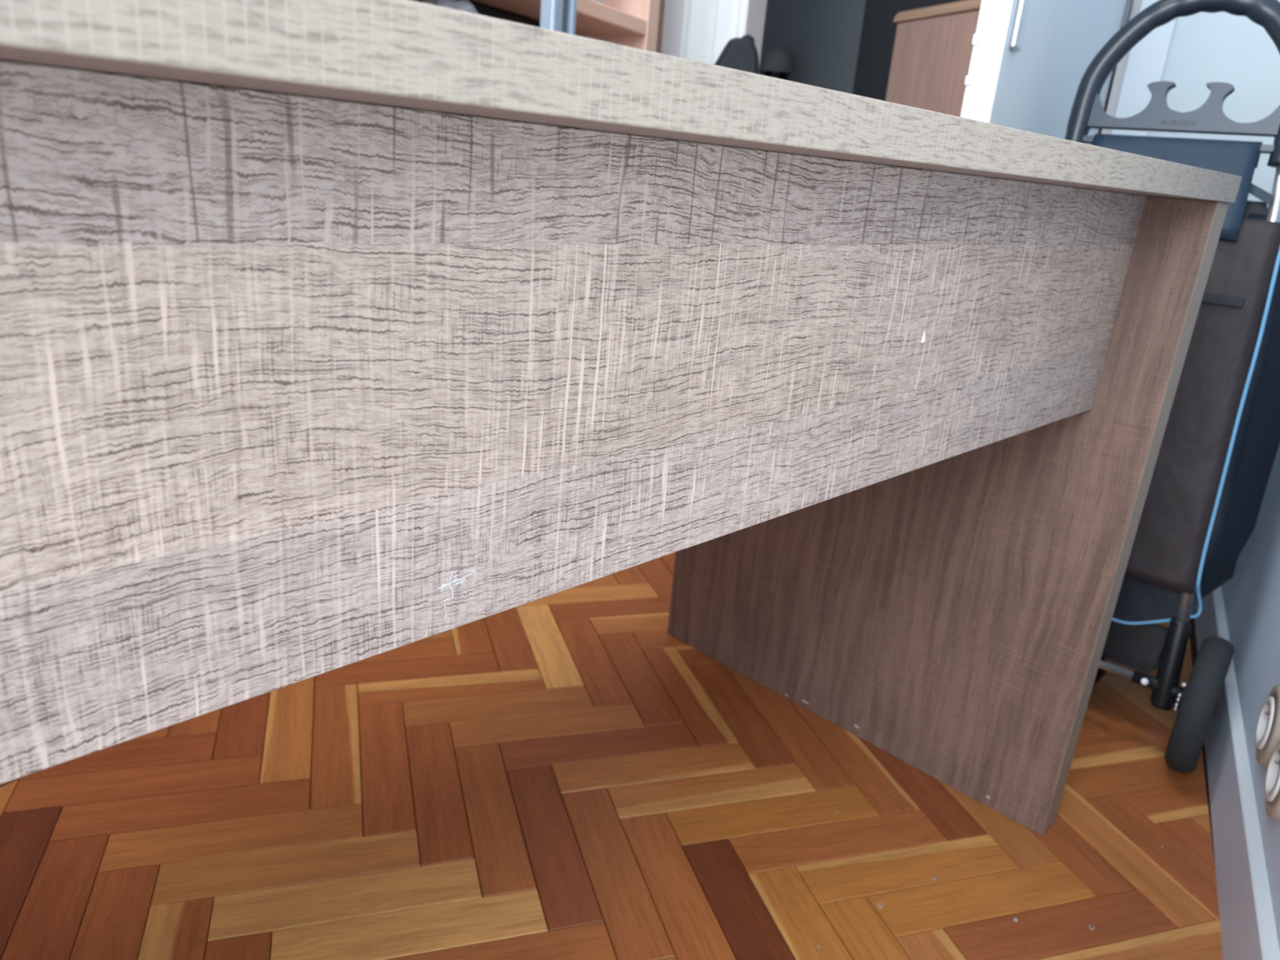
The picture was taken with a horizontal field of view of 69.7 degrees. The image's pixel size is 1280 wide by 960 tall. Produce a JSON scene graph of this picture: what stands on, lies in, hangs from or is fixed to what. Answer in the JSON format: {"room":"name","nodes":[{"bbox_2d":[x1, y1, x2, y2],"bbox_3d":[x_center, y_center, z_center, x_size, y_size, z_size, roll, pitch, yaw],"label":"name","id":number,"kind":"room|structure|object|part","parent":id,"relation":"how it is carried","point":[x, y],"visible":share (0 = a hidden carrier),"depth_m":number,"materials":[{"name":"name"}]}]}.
{"room":"home office","nodes":[
{"label":"home office","id":0,"kind":"room"},
{"bbox_2d":[0,551,1222,959],"bbox_3d":[-0.551,0.371,1.037,2.214,0.060,5.550,14,21,25],"label":"floor","id":1,"kind":"structure","parent":0,"point":[561,775],"depth_m":1.02,"materials":[{"name":"brown wood"}]},
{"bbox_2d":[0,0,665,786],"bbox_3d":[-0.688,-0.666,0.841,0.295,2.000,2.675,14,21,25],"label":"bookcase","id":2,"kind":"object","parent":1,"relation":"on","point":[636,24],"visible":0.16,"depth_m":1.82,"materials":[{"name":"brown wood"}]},
{"bbox_2d":[422,0,479,14],"bbox_3d":[-0.306,-0.738,1.475,0.124,0.072,0.193,14,21,25],"label":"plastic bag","id":3,"kind":"object","parent":2,"relation":"on","point":[463,6],"visible":0.1,"depth_m":1.44,"materials":[{"name":"white plastic"}]},
{"bbox_2d":[411,0,539,27],"bbox_3d":[-0.290,-0.830,1.725,0.120,0.084,0.310,14,21,25],"label":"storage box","id":4,"kind":"object","parent":2,"relation":"on","point":[482,10],"visible":0.09,"depth_m":1.66,"materials":[{"name":"black plastic"}]},
{"bbox_3d":[-0.705,-0.620,0.823,0.285,0.028,2.556,14,21,25],"label":"shelf","id":5,"kind":"part","parent":2,"relation":"part of","materials":[{"name":"brown wood"}]},
{"bbox_2d":[593,0,603,4],"bbox_3d":[-0.107,-0.981,1.687,0.022,0.190,0.150,14,21,25],"label":"box","id":6,"kind":"object","parent":2,"relation":"on","point":[597,1],"visible":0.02,"depth_m":1.76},
{"bbox_2d":[539,0,577,35],"bbox_3d":[-0.118,-0.929,1.440,0.064,2.200,0.130,14,21,25],"label":"metal post","id":7,"kind":"object","parent":1,"relation":"on","point":[559,15],"visible":0.02,"depth_m":1.48,"materials":[{"name":"metal"}]},
{"bbox_2d":[0,0,1241,835],"bbox_3d":[-0.194,0.104,0.685,0.629,0.745,1.445,22,25,40],"label":"desk","id":8,"kind":"object","parent":1,"relation":"on","point":[334,334],"visible":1,"depth_m":0.38,"materials":[{"name":"laminate"}]},
{"bbox_3d":[0.301,-0.009,1.167,0.603,0.715,0.039,22,25,40],"label":"leg","id":9,"kind":"part","parent":8,"relation":"part of","materials":[{"name":"laminate"}]},
{"bbox_2d":[885,0,1113,133],"bbox_3d":[0.887,-0.660,2.539,0.311,1.149,0.509,-3,21,-22],"label":"base cabinet","id":10,"kind":"object","parent":1,"relation":"on","point":[932,51],"visible":0.22,"depth_m":2.39,"materials":[{"name":"brown wood"}]},
{"bbox_2d":[1064,0,1279,773],"bbox_3d":[0.673,-0.154,1.292,0.468,0.971,0.419,18,23,34],"label":"shopping trolley","id":11,"kind":"object","parent":1,"relation":"on","point":[1220,442],"visible":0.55,"depth_m":1.18,"materials":[{"name":"black fabric"}]},
{"bbox_3d":[0.652,0.186,1.422,0.316,0.090,0.210,18,23,34],"label":"plate","id":12,"kind":"part","parent":11,"relation":"part of","materials":[{"name":"black plastic"}]},
{"bbox_2d":[1150,617,1191,710],"bbox_3d":[0.710,0.246,1.227,0.029,0.126,0.045,9,19,11],"label":"cart leg","id":13,"kind":"object","parent":11,"relation":"attached to","point":[1166,688],"depth_m":1.22,"materials":[{"name":"black plastic"}]},
{"bbox_3d":[0.700,-0.512,1.162,0.271,0.207,0.056,18,23,34],"label":"handle","id":14,"kind":"part","parent":11,"relation":"part of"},
{"bbox_3d":[0.694,-0.475,1.170,0.228,0.060,0.023,18,23,34],"label":"hook plate","id":15,"kind":"part","parent":11,"relation":"part of","materials":[{"name":"grey plastic"}]},
{"bbox_3d":[0.146,-0.270,2.060,0.240,0.600,0.300,14,21,25],"label":"stool","id":16,"kind":"object","parent":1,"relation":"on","visible":0},
{"bbox_2d":[714,34,759,74],"bbox_3d":[0.153,-0.723,1.889,0.175,0.362,0.100,5,19,1],"label":"backpack","id":17,"kind":"object","parent":16,"relation":"on","point":[739,53],"visible":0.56,"depth_m":1.80,"materials":[{"name":"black fabric"}]},
{"bbox_2d":[759,0,866,93],"bbox_3d":[0.095,-1.507,2.710,0.959,2.500,1.000,14,21,25],"label":"wall","id":18,"kind":"structure","parent":0,"point":[822,37],"depth_m":2.95,"materials":[{"name":"paint"}]},
{"bbox_2d":[760,45,792,79],"bbox_3d":[0.440,-1.297,2.989,0.104,0.210,0.112,14,21,25],"label":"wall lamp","id":19,"kind":"object","parent":18,"relation":"attached to","point":[777,60],"visible":0.53,"depth_m":2.93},
{"bbox_3d":[0.424,-1.281,3.026,0.024,0.117,0.072,14,21,25],"label":"arm","id":20,"kind":"part","parent":19,"relation":"part of"},
{"bbox_3d":[0.470,-1.269,3.004,0.024,0.117,0.072,14,21,25],"label":"arm","id":21,"kind":"part","parent":19,"relation":"part of"},
{"bbox_2d":[686,0,1279,207],"bbox_3d":[0.572,-1.184,1.897,1.620,2.500,0.100,14,21,25],"label":"wall","id":22,"kind":"structure","parent":0,"point":[1222,46],"depth_m":1.70,"materials":[{"name":"white paint"}]},
{"bbox_2d":[661,0,691,58],"bbox_3d":[0.100,-1.279,2.050,0.067,2.500,0.030,14,21,25],"label":"trim","id":23,"kind":"structure","parent":22,"relation":"attached to","point":[677,16],"depth_m":2.12,"materials":[{"name":"white paint"}]},
{"bbox_2d":[711,0,1177,136],"bbox_3d":[0.609,-0.984,1.927,0.927,2.110,0.116,14,21,25],"label":"trim","id":24,"kind":"structure","parent":22,"relation":"attached to","point":[1145,64],"depth_m":1.76,"materials":[{"name":"white paint"}]},
{"bbox_2d":[960,0,1133,144],"bbox_3d":[0.690,-0.752,1.389,0.102,2.024,0.850,16,22,30],"label":"door","id":25,"kind":"structure","parent":22,"relation":"in","point":[1029,60],"depth_m":1.25,"materials":[{"name":"white paint"}]},
{"bbox_3d":[0.424,-0.560,1.098,0.020,0.220,0.002,16,22,30],"label":"lock plate","id":26,"kind":"part","parent":25,"relation":"part of","materials":[{"name":"white metal"}]},
{"bbox_3d":[0.471,-0.636,1.095,0.008,0.227,0.036,16,22,30],"label":"handle plate","id":27,"kind":"part","parent":25,"relation":"part of","materials":[{"name":"silver metal"}]},
{"bbox_2d":[852,0,1117,133],"bbox_3d":[1.362,-1.354,2.593,1.441,2.500,0.100,14,21,25],"label":"wall","id":28,"kind":"structure","parent":0,"point":[878,32],"depth_m":2.87,"materials":[{"name":"black paint"}]},
{"bbox_2d":[1221,444,1279,951],"bbox_3d":[0.417,-0.448,-0.275,0.288,2.500,4.300,15,21,25],"label":"wall","id":29,"kind":"structure","parent":0,"point":[1251,597],"depth_m":1.21,"materials":[{"name":"grey paint"}]},
{"bbox_2d":[1194,586,1279,959],"bbox_3d":[0.164,0.660,0.135,0.022,0.104,4.198,15,21,25],"label":"baseboard","id":30,"kind":"structure","parent":29,"relation":"attached to","point":[1248,931],"depth_m":1.01,"materials":[{"name":"paint"}]},
{"bbox_2d":[1255,684,1279,767],"bbox_3d":[0.684,0.265,0.995,0.020,0.092,0.092,14,21,25],"label":"wall socket","id":31,"kind":"object","parent":29,"relation":"attached to","point":[1268,728],"visible":0.98,"depth_m":0.98,"materials":[{"name":"white plastic"}]},
{"bbox_3d":[0.681,0.265,0.996,0.010,0.059,0.059,14,21,25],"label":"plate","id":32,"kind":"part","parent":31,"relation":"part of","materials":[{"name":"white plastic"}]},
{"bbox_2d":[1264,739,1279,821],"bbox_3d":[0.639,0.293,0.912,0.020,0.092,0.092,14,21,25],"label":"wall socket","id":33,"kind":"object","parent":29,"relation":"attached to","point":[1272,784],"visible":1,"depth_m":0.92,"materials":[{"name":"white plastic"}]}
]}

